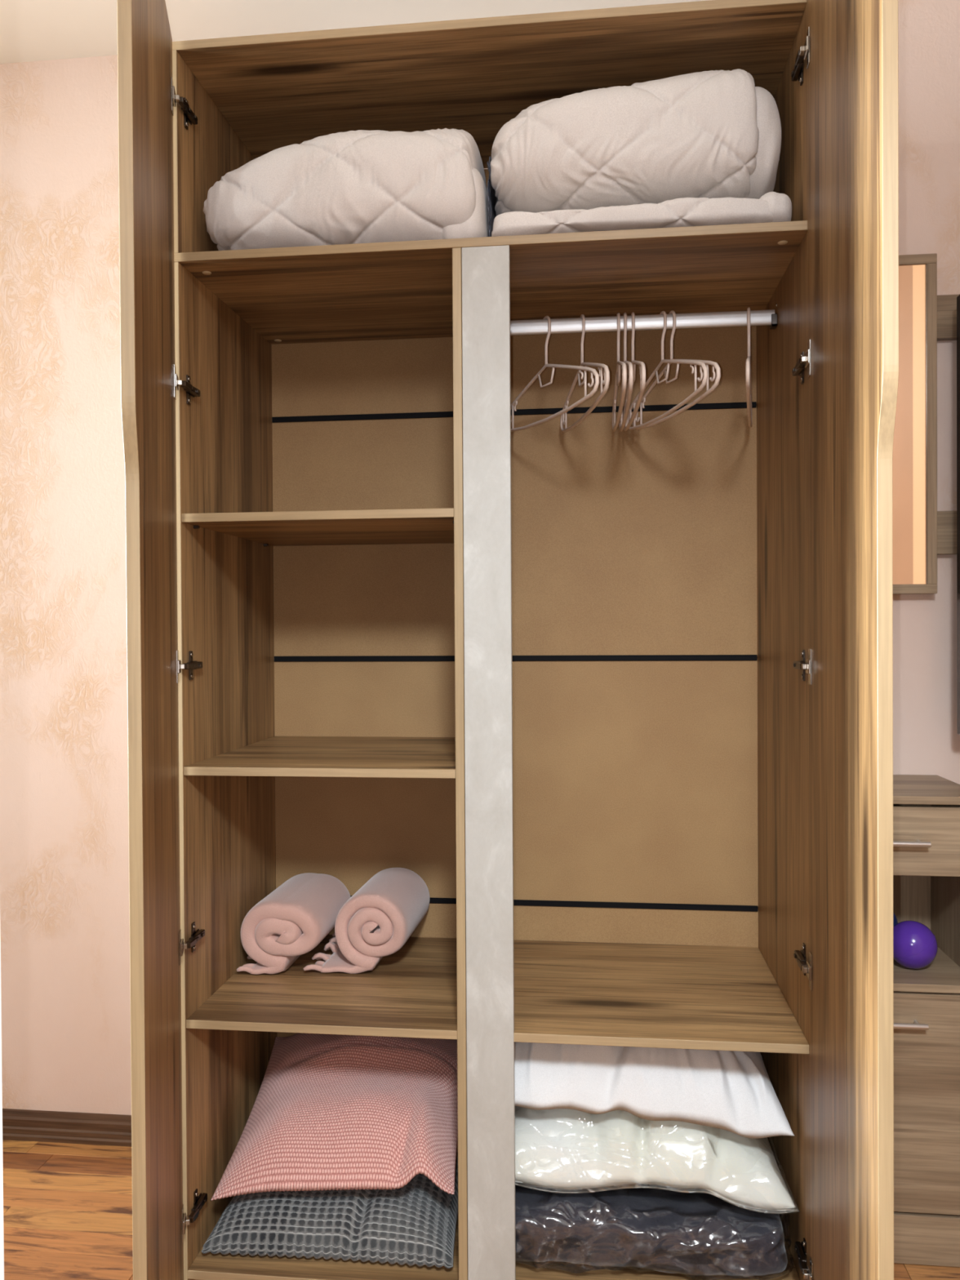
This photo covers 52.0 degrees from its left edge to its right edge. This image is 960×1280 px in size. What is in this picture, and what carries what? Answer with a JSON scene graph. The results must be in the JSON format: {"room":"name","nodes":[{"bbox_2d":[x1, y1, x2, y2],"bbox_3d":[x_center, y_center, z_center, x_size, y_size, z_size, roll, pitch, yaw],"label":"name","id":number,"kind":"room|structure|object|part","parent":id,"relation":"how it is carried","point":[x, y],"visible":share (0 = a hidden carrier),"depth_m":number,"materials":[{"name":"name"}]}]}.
{"room":"bedroom","nodes":[
{"label":"bedroom","id":0,"kind":"room"},
{"bbox_2d":[0,0,708,63],"bbox_3d":[-1.562,-1.448,0.476,5.740,0.100,4.197,0,1,6],"label":"ceiling","id":1,"kind":"structure","parent":0,"point":[31,30],"depth_m":2.24,"materials":[{"name":"white paint"}]},
{"bbox_2d":[0,0,959,1115],"bbox_3d":[-1.323,-0.093,2.515,5.500,2.655,0.120,0,1,6],"label":"wall","id":2,"kind":"structure","parent":0,"point":[64,906],"depth_m":2.42,"materials":[{"name":"paint"}]},
{"bbox_2d":[2,1108,131,1146],"bbox_3d":[-2.278,1.207,2.566,3.578,0.066,0.022,0,1,6],"label":"baseboard","id":3,"kind":"structure","parent":2,"relation":"attached to","point":[40,1126],"depth_m":2.42,"materials":[{"name":"brown wood"}]},
{"bbox_2d":[892,253,937,594],"bbox_3d":[0.847,-0.472,2.185,0.311,0.742,0.036,0,1,6],"label":"wall mirror","id":4,"kind":"object","parent":2,"relation":"attached to","point":[914,457],"visible":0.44,"depth_m":2.16,"materials":[{"name":"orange mirror"}]},
{"bbox_3d":[0.849,-0.112,2.189,0.311,0.021,0.036,0,1,6],"label":"frame rail","id":5,"kind":"part","parent":4,"relation":"part of","materials":[{"name":"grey wood"}]},
{"bbox_3d":[0.845,-0.833,2.182,0.311,0.021,0.036,0,1,6],"label":"frame rail","id":6,"kind":"part","parent":4,"relation":"part of","materials":[{"name":"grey wood"}]},
{"bbox_2d":[937,511,956,555],"bbox_3d":[1.193,-0.237,2.156,0.377,0.095,0.021,0,1,6],"label":"board","id":7,"kind":"object","parent":2,"relation":"attached to","point":[946,520],"visible":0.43,"depth_m":2.16,"materials":[{"name":"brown wood"}]},
{"bbox_2d":[937,293,959,341],"bbox_3d":[1.190,-0.712,2.151,0.377,0.095,0.021,0,1,6],"label":"board","id":8,"kind":"object","parent":2,"relation":"attached to","point":[946,304],"visible":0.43,"depth_m":2.16,"materials":[{"name":"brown wood"}]},
{"bbox_2d":[956,294,959,735],"bbox_3d":[1.194,-0.267,2.101,0.345,0.938,0.086,0,1,6],"label":"television","id":9,"kind":"object","parent":2,"relation":"attached to","point":[958,296],"visible":1,"depth_m":2.10,"materials":[{"name":"black"}]},
{"bbox_2d":[2,1139,959,1279],"bbox_3d":[-1.545,1.306,0.504,5.500,0.100,3.957,0,1,6],"label":"floor","id":10,"kind":"structure","parent":0,"point":[68,1207],"depth_m":2.11,"materials":[{"name":"brown wood"}]},
{"bbox_2d":[0,939,4,1279],"bbox_3d":[-0.303,-0.079,0.521,0.078,2.655,0.038,0,1,6],"label":"trim","id":11,"kind":"structure","parent":10,"relation":"on","point":[2,1235],"depth_m":0.53,"materials":[{"name":"white paint"}]},
{"bbox_2d":[116,0,898,1279],"bbox_3d":[0.005,0.069,1.748,1.157,2.331,1.055,0,1,6],"label":"wardrobe","id":12,"kind":"object","parent":10,"relation":"on","point":[620,703],"visible":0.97,"depth_m":1.90,"materials":[{"name":"brown wood"}]},
{"bbox_3d":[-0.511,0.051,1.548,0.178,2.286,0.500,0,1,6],"label":"door","id":13,"kind":"part","parent":12,"relation":"part of","materials":[{"name":"brown wood"}]},
{"bbox_2d":[171,76,180,115],"bbox_3d":[-0.550,-0.981,1.777,0.014,0.060,0.034,0,1,-12],"label":"hinge","id":14,"kind":"object","parent":12,"relation":"on","point":[175,99],"depth_m":1.79,"materials":[{"name":"silver metal"}]},
{"bbox_2d":[173,364,182,399],"bbox_3d":[-0.546,-0.467,1.782,0.014,0.060,0.034,0,1,-12],"label":"hinge","id":15,"kind":"object","parent":12,"relation":"on","point":[178,382],"depth_m":1.80,"materials":[{"name":"silver metal"}]},
{"bbox_2d":[176,649,185,683],"bbox_3d":[-0.543,0.048,1.787,0.014,0.060,0.034,0,1,-12],"label":"hinge","id":16,"kind":"object","parent":12,"relation":"on","point":[180,657],"depth_m":1.81,"materials":[{"name":"silver metal"}]},
{"bbox_2d":[178,928,187,965],"bbox_3d":[-0.540,0.559,1.792,0.014,0.060,0.034,0,1,-12],"label":"hinge","id":17,"kind":"object","parent":12,"relation":"on","point":[183,933],"depth_m":1.81,"materials":[{"name":"silver metal"}]},
{"bbox_2d":[181,1204,190,1243],"bbox_3d":[-0.537,1.065,1.798,0.014,0.060,0.034,0,1,-12],"label":"hinge","id":18,"kind":"object","parent":12,"relation":"on","point":[185,1208],"depth_m":1.80,"materials":[{"name":"silver metal"}]},
{"bbox_3d":[-0.541,-0.981,1.823,0.013,0.013,0.078,0,1,6],"label":"hinge arm","id":19,"kind":"part","parent":12,"relation":"part of","materials":[{"name":"silver metal"}]},
{"bbox_3d":[-0.538,-0.467,1.828,0.013,0.013,0.078,0,1,6],"label":"hinge arm","id":20,"kind":"part","parent":12,"relation":"part of","materials":[{"name":"silver metal"}]},
{"bbox_3d":[-0.535,0.048,1.833,0.013,0.013,0.078,0,1,6],"label":"hinge arm","id":21,"kind":"part","parent":12,"relation":"part of","materials":[{"name":"silver metal"}]},
{"bbox_3d":[-0.532,0.559,1.839,0.013,0.013,0.078,0,1,6],"label":"hinge arm","id":22,"kind":"part","parent":12,"relation":"part of","materials":[{"name":"silver metal"}]},
{"bbox_3d":[-0.529,1.065,1.844,0.013,0.013,0.078,0,1,6],"label":"hinge arm","id":23,"kind":"part","parent":12,"relation":"part of","materials":[{"name":"silver metal"}]},
{"bbox_3d":[-0.531,-0.896,2.063,0.016,0.369,0.531,0,1,6],"label":"panel","id":24,"kind":"part","parent":12,"relation":"part of","materials":[{"name":"brown wood"}]},
{"bbox_3d":[-0.524,0.269,2.075,0.016,1.930,0.531,0,1,6],"label":"panel","id":25,"kind":"part","parent":12,"relation":"part of","materials":[{"name":"brown wood"}]},
{"bbox_2d":[236,872,351,974],"bbox_3d":[-0.406,0.619,2.167,0.190,0.154,0.277,0,1,6],"label":"blanket","id":26,"kind":"object","parent":12,"relation":"on","point":[289,922],"visible":0.99,"depth_m":2.04,"materials":[{"name":"pink fabric"}]},
{"bbox_2d":[181,507,453,546],"bbox_3d":[-0.268,-0.228,2.039,0.506,0.016,0.525,0,1,6],"label":"shelf","id":27,"kind":"object","parent":12,"relation":"attached to","point":[411,526],"depth_m":1.90,"materials":[{"name":"brown wood"}]},
{"bbox_2d":[183,736,455,778],"bbox_3d":[-0.265,0.238,2.044,0.506,0.016,0.525,0,1,6],"label":"shelf","id":28,"kind":"object","parent":12,"relation":"attached to","point":[373,757],"depth_m":1.92,"materials":[{"name":"brown wood"}]},
{"bbox_2d":[186,934,457,1039],"bbox_3d":[-0.262,0.706,2.049,0.506,0.016,0.525,0,1,6],"label":"shelf","id":29,"kind":"object","parent":12,"relation":"attached to","point":[411,992],"depth_m":1.92,"materials":[{"name":"brown wood"}]},
{"bbox_2d":[200,1146,457,1268],"bbox_3d":[-0.263,1.108,2.035,0.480,0.107,0.447,0,1,6],"label":"cushion","id":30,"kind":"object","parent":12,"relation":"on","point":[415,1223],"visible":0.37,"depth_m":1.85,"materials":[{"name":"grey fabric"}]},
{"bbox_2d":[209,1032,457,1200],"bbox_3d":[-0.258,0.949,2.034,0.472,0.216,0.424,0,1,6],"label":"cushion","id":31,"kind":"object","parent":30,"relation":"on","point":[329,1112],"visible":0.85,"depth_m":1.91,"materials":[{"name":"pink fabric"}]},
{"bbox_2d":[203,128,488,250],"bbox_3d":[-0.247,-0.844,2.009,0.554,0.259,0.457,0,1,6],"label":"quilt","id":32,"kind":"object","parent":12,"relation":"on","point":[359,186],"visible":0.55,"depth_m":1.79,"materials":[{"name":"white fabric"}]},
{"bbox_2d":[303,867,430,973],"bbox_3d":[-0.241,0.611,2.162,0.228,0.169,0.262,0,1,6],"label":"blanket","id":33,"kind":"object","parent":12,"relation":"on","point":[379,919],"visible":1,"depth_m":2.05,"materials":[{"name":"pink fabric"}]},
{"bbox_3d":[-0.006,0.231,2.013,0.016,1.859,0.527,0,1,6],"label":"divider panel","id":34,"kind":"part","parent":12,"relation":"part of","materials":[{"name":"brown wood"}]},
{"bbox_3d":[0.016,0.234,1.753,0.084,1.858,0.016,0,1,6],"label":"filler panel","id":35,"kind":"part","parent":12,"relation":"part of","materials":[{"name":"wood"}]},
{"bbox_3d":[0.030,-1.091,1.997,1.149,0.016,0.531,0,1,6],"label":"panel","id":36,"kind":"part","parent":12,"relation":"part of","materials":[{"name":"brown wood"}]},
{"bbox_2d":[173,220,807,344],"bbox_3d":[0.033,-0.706,1.998,1.149,0.016,0.528,0,1,6],"label":"shelf","id":37,"kind":"object","parent":12,"relation":"attached to","point":[389,292],"depth_m":1.90,"materials":[{"name":"brown wood"}]},
{"bbox_2d":[487,155,496,236],"bbox_3d":[0.029,-0.841,1.994,0.015,0.249,0.366,0,1,6],"label":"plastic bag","id":38,"kind":"object","parent":12,"relation":"on","point":[491,198],"visible":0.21,"depth_m":1.87,"materials":[{"name":"clear plastic"}]},
{"bbox_3d":[0.044,1.169,2.018,1.117,0.016,0.527,0,1,6],"label":"panel","id":39,"kind":"part","parent":12,"relation":"part of","materials":[{"name":"brown wood"}]},
{"bbox_3d":[0.062,-0.805,2.261,1.147,0.558,0.003,0,1,6],"label":"panel","id":40,"kind":"part","parent":12,"relation":"part of","materials":[{"name":"brown wood"}]},
{"bbox_3d":[0.065,-0.240,2.267,1.147,0.559,0.003,0,1,6],"label":"panel","id":41,"kind":"part","parent":12,"relation":"part of","materials":[{"name":"brown wood"}]},
{"bbox_3d":[0.069,0.324,2.273,1.147,0.558,0.003,0,1,6],"label":"panel","id":42,"kind":"part","parent":12,"relation":"part of","materials":[{"name":"brown wood"}]},
{"bbox_3d":[0.072,0.917,2.279,1.147,0.616,0.003,0,1,6],"label":"panel","id":43,"kind":"part","parent":12,"relation":"part of","materials":[{"name":"brown wood"}]},
{"bbox_2d":[511,315,599,431],"bbox_3d":[0.136,-0.554,2.008,0.008,0.214,0.414,-1,1,-23],"label":"hanger","id":44,"kind":"object","parent":12,"relation":"hanging from","point":[593,371],"visible":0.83,"depth_m":1.99,"materials":[{"name":"beige plastic"}]},
{"bbox_3d":[0.136,-0.506,2.009,0.008,0.118,0.414,-1,1,-24],"label":"frame","id":45,"kind":"part","parent":44,"relation":"part of","materials":[{"name":"beige plastic"}]},
{"bbox_2d":[560,314,609,432],"bbox_3d":[0.208,-0.554,2.000,0.009,0.214,0.414,0,1,-7],"label":"hanger","id":46,"kind":"object","parent":12,"relation":"hanging from","point":[563,420],"visible":0.92,"depth_m":1.98,"materials":[{"name":"beige plastic"}]},
{"bbox_3d":[0.208,-0.506,2.001,0.008,0.118,0.414,0,1,-7],"label":"frame","id":47,"kind":"part","parent":46,"relation":"part of","materials":[{"name":"beige plastic"}]},
{"bbox_2d":[612,312,626,431],"bbox_3d":[0.281,-0.555,1.992,0.008,0.214,0.414,0,1,5],"label":"hanger","id":48,"kind":"object","parent":12,"relation":"hanging from","point":[615,423],"visible":0.98,"depth_m":1.98,"materials":[{"name":"beige plastic"}]},
{"bbox_3d":[0.281,-0.506,1.992,0.008,0.118,0.414,0,1,5],"label":"frame","id":49,"kind":"part","parent":48,"relation":"part of","materials":[{"name":"beige plastic"}]},
{"bbox_2d":[618,312,633,431],"bbox_3d":[0.294,-0.555,1.990,0.008,0.214,0.414,0,1,6],"label":"hanger","id":50,"kind":"object","parent":12,"relation":"hanging from","point":[622,423],"visible":0.8,"depth_m":1.97,"materials":[{"name":"beige plastic"}]},
{"bbox_3d":[0.294,-0.506,1.991,0.008,0.118,0.414,0,1,5],"label":"frame","id":51,"kind":"part","parent":50,"relation":"part of","materials":[{"name":"beige plastic"}]},
{"bbox_2d":[622,311,645,431],"bbox_3d":[0.309,-0.555,1.989,0.008,0.214,0.414,0,1,4],"label":"hanger","id":52,"kind":"object","parent":12,"relation":"hanging from","point":[642,365],"visible":0.76,"depth_m":1.96,"materials":[{"name":"beige plastic"}]},
{"bbox_3d":[0.310,-0.506,1.989,0.008,0.118,0.414,0,1,3],"label":"frame","id":53,"kind":"part","parent":52,"relation":"part of","materials":[{"name":"beige plastic"}]},
{"bbox_2d":[466,939,809,1053],"bbox_3d":[0.300,0.703,1.985,0.595,0.016,0.525,0,1,6],"label":"shelf","id":54,"kind":"object","parent":12,"relation":"attached to","point":[695,994],"depth_m":1.91,"materials":[{"name":"brown wood"}]},
{"bbox_2d":[491,191,791,236],"bbox_3d":[0.307,-0.757,1.944,0.543,0.083,0.458,0,1,6],"label":"quilt","id":55,"kind":"object","parent":12,"relation":"on","point":[771,206],"visible":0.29,"depth_m":1.72,"materials":[{"name":"white fabric"}]},
{"bbox_2d":[490,68,781,216],"bbox_3d":[0.299,-0.921,1.940,0.530,0.252,0.440,0,1,6],"label":"quilt","id":56,"kind":"object","parent":55,"relation":"on","point":[711,134],"visible":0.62,"depth_m":1.74,"materials":[{"name":"white fabric"}]},
{"bbox_3d":[0.293,-0.640,1.990,0.587,0.030,0.015,0,1,6],"label":"hanging rail","id":57,"kind":"part","parent":12,"relation":"part of","materials":[{"name":"metal"}]},
{"bbox_2d":[515,1182,794,1279],"bbox_3d":[0.300,1.085,1.986,0.581,0.147,0.475,0,1,6],"label":"blanket","id":58,"kind":"object","parent":12,"relation":"on","point":[701,1236],"visible":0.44,"depth_m":1.78,"materials":[{"name":"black plastic"}]},
{"bbox_2d":[515,1106,800,1213],"bbox_3d":[0.307,0.943,1.993,0.576,0.156,0.438,0,1,6],"label":"pillow","id":59,"kind":"object","parent":58,"relation":"on","point":[562,1148],"visible":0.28,"depth_m":1.82,"materials":[{"name":"white plastic"}]},
{"bbox_2d":[514,1041,795,1138],"bbox_3d":[0.306,0.808,2.002,0.566,0.183,0.418,0,1,6],"label":"pillow","id":60,"kind":"object","parent":59,"relation":"on","point":[733,1091],"visible":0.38,"depth_m":1.82,"materials":[{"name":"white fabric"}]},
{"bbox_2d":[626,311,707,430],"bbox_3d":[0.368,-0.555,1.982,0.008,0.214,0.414,0,1,-11],"label":"hanger","id":61,"kind":"object","parent":12,"relation":"hanging from","point":[703,366],"visible":0.81,"depth_m":1.96,"materials":[{"name":"beige plastic"}]},
{"bbox_3d":[0.368,-0.507,1.982,0.008,0.118,0.414,0,1,-12],"label":"frame","id":62,"kind":"part","parent":61,"relation":"part of","materials":[{"name":"beige plastic"}]},
{"bbox_2d":[631,310,720,430],"bbox_3d":[0.386,-0.555,1.980,0.008,0.214,0.414,0,1,-13],"label":"hanger","id":63,"kind":"object","parent":12,"relation":"hanging from","point":[715,366],"visible":0.76,"depth_m":1.96,"materials":[{"name":"beige plastic"}]},
{"bbox_3d":[0.386,-0.507,1.980,0.008,0.118,0.414,0,1,-13],"label":"frame","id":64,"kind":"part","parent":63,"relation":"part of","materials":[{"name":"beige plastic"}]},
{"bbox_2d":[745,306,751,427],"bbox_3d":[0.537,-0.556,1.963,0.008,0.214,0.414,0,1,16],"label":"hanger","id":65,"kind":"object","parent":12,"relation":"hanging from","point":[748,365],"visible":0.99,"depth_m":1.95,"materials":[{"name":"beige plastic"}]},
{"bbox_3d":[0.537,-0.508,1.963,0.008,0.118,0.414,0,1,16],"label":"frame","id":66,"kind":"part","parent":65,"relation":"part of","materials":[{"name":"beige plastic"}]},
{"bbox_2d":[769,312,777,329],"bbox_3d":[0.584,-0.637,1.957,0.012,0.033,0.022,0,1,6],"label":"socket","id":67,"kind":"object","parent":12,"relation":"attached to","point":[773,316],"depth_m":1.95,"materials":[{"name":"silver metal"}]},
{"bbox_3d":[0.602,0.264,1.947,0.016,1.930,0.531,0,1,6],"label":"panel","id":68,"kind":"part","parent":12,"relation":"part of","materials":[{"name":"brown wood"}]},
{"bbox_3d":[0.595,-0.902,1.935,0.016,0.369,0.531,0,1,6],"label":"panel","id":69,"kind":"part","parent":12,"relation":"part of","materials":[{"name":"brown wood"}]},
{"bbox_3d":[0.549,-0.993,1.699,0.013,0.013,0.078,0,1,6],"label":"hinge arm","id":70,"kind":"part","parent":12,"relation":"part of","materials":[{"name":"silver metal"}]},
{"bbox_3d":[0.552,-0.474,1.704,0.013,0.013,0.078,0,1,6],"label":"hinge arm","id":71,"kind":"part","parent":12,"relation":"part of","materials":[{"name":"silver metal"}]},
{"bbox_3d":[0.556,0.044,1.710,0.013,0.013,0.078,0,1,6],"label":"hinge arm","id":72,"kind":"part","parent":12,"relation":"part of","materials":[{"name":"silver metal"}]},
{"bbox_3d":[0.559,0.559,1.715,0.013,0.013,0.078,0,1,6],"label":"hinge arm","id":73,"kind":"part","parent":12,"relation":"part of","materials":[{"name":"silver metal"}]},
{"bbox_3d":[0.562,1.081,1.720,0.013,0.013,0.078,0,1,6],"label":"hinge arm","id":74,"kind":"part","parent":12,"relation":"part of","materials":[{"name":"silver metal"}]},
{"bbox_2d":[799,26,809,68],"bbox_3d":[0.544,-0.992,1.650,0.014,0.060,0.034,0,1,6],"label":"hinge","id":75,"kind":"object","parent":12,"relation":"on","point":[804,51],"depth_m":1.65,"materials":[{"name":"silver metal"}]},
{"bbox_2d":[800,338,810,377],"bbox_3d":[0.548,-0.473,1.655,0.014,0.060,0.034,0,1,6],"label":"hinge","id":76,"kind":"object","parent":12,"relation":"on","point":[805,360],"depth_m":1.65,"materials":[{"name":"silver metal"}]},
{"bbox_2d":[800,648,811,684],"bbox_3d":[0.551,0.045,1.660,0.014,0.060,0.034,0,1,6],"label":"hinge","id":77,"kind":"object","parent":12,"relation":"on","point":[807,665],"depth_m":1.66,"materials":[{"name":"silver metal"}]},
{"bbox_2d":[801,951,812,991],"bbox_3d":[0.554,0.560,1.665,0.014,0.060,0.034,0,1,6],"label":"hinge","id":78,"kind":"object","parent":12,"relation":"on","point":[806,968],"depth_m":1.66,"materials":[{"name":"silver metal"}]},
{"bbox_2d":[802,1256,813,1279],"bbox_3d":[0.557,1.082,1.671,0.014,0.060,0.034,0,1,6],"label":"hinge","id":79,"kind":"object","parent":12,"relation":"on","point":[807,1271],"depth_m":1.67,"materials":[{"name":"silver metal"}]},
{"bbox_3d":[0.528,0.046,1.420,0.018,2.286,0.520,0,1,9],"label":"door","id":80,"kind":"part","parent":12,"relation":"part of","materials":[{"name":"brown wood"}]},
{"bbox_2d":[893,774,959,1266],"bbox_3d":[0.841,0.765,2.056,0.327,0.923,0.320,0,1,6],"label":"sideboard","id":81,"kind":"object","parent":10,"relation":"on","point":[926,807],"visible":0.36,"depth_m":1.92,"materials":[{"name":"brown wood"}]},
{"bbox_2d":[893,911,897,926],"bbox_3d":[0.845,0.615,2.127,0.110,0.110,0.110,0,1,6],"label":"ball","id":82,"kind":"object","parent":81,"relation":"on","point":[895,919],"visible":0.02,"depth_m":2.09,"materials":[{"name":"blue rubber"}]},
{"bbox_3d":[0.803,0.747,1.914,0.125,0.011,0.030,0,1,6],"label":"handle","id":83,"kind":"part","parent":81,"relation":"part of","materials":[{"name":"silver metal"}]},
{"bbox_3d":[0.859,0.726,2.211,0.295,0.816,0.006,0,1,6],"label":"panel","id":84,"kind":"part","parent":81,"relation":"part of","materials":[{"name":"brown wood"}]},
{"bbox_3d":[0.806,0.394,1.910,0.125,0.011,0.030,0,1,6],"label":"handle","id":85,"kind":"part","parent":81,"relation":"part of","materials":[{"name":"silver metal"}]},
{"bbox_2d":[893,920,937,968],"bbox_3d":[0.885,0.624,2.014,0.095,0.095,0.096,0,1,6],"label":"ball","id":86,"kind":"object","parent":81,"relation":"on","point":[915,946],"visible":0.88,"depth_m":1.98,"materials":[{"name":"purple rubber"}]},
{"bbox_3d":[0.840,0.311,2.065,0.327,0.016,0.292,0,1,6],"label":"panel","id":87,"kind":"part","parent":81,"relation":"part of","materials":[{"name":"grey wood"}]},
{"bbox_2d":[893,947,959,993],"bbox_3d":[0.842,0.679,2.066,0.295,0.016,0.284,0,1,6],"label":"shelf","id":88,"kind":"object","parent":81,"relation":"attached to","point":[942,975],"depth_m":1.96,"materials":[{"name":"brown wood"}]},
{"bbox_3d":[0.825,0.394,1.931,0.325,0.134,0.018,0,1,6],"label":"drawer","id":89,"kind":"part","parent":81,"relation":"part of","materials":[{"name":"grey wood"}]},
{"bbox_3d":[0.828,0.907,1.937,0.325,0.430,0.018,0,1,6],"label":"cabinet door","id":90,"kind":"part","parent":81,"relation":"part of","materials":[{"name":"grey wood"}]},
{"bbox_3d":[0.999,0.772,2.062,0.016,0.906,0.271,0,1,6],"label":"panel","id":91,"kind":"part","parent":81,"relation":"part of","materials":[{"name":"brown wood"}]}
]}

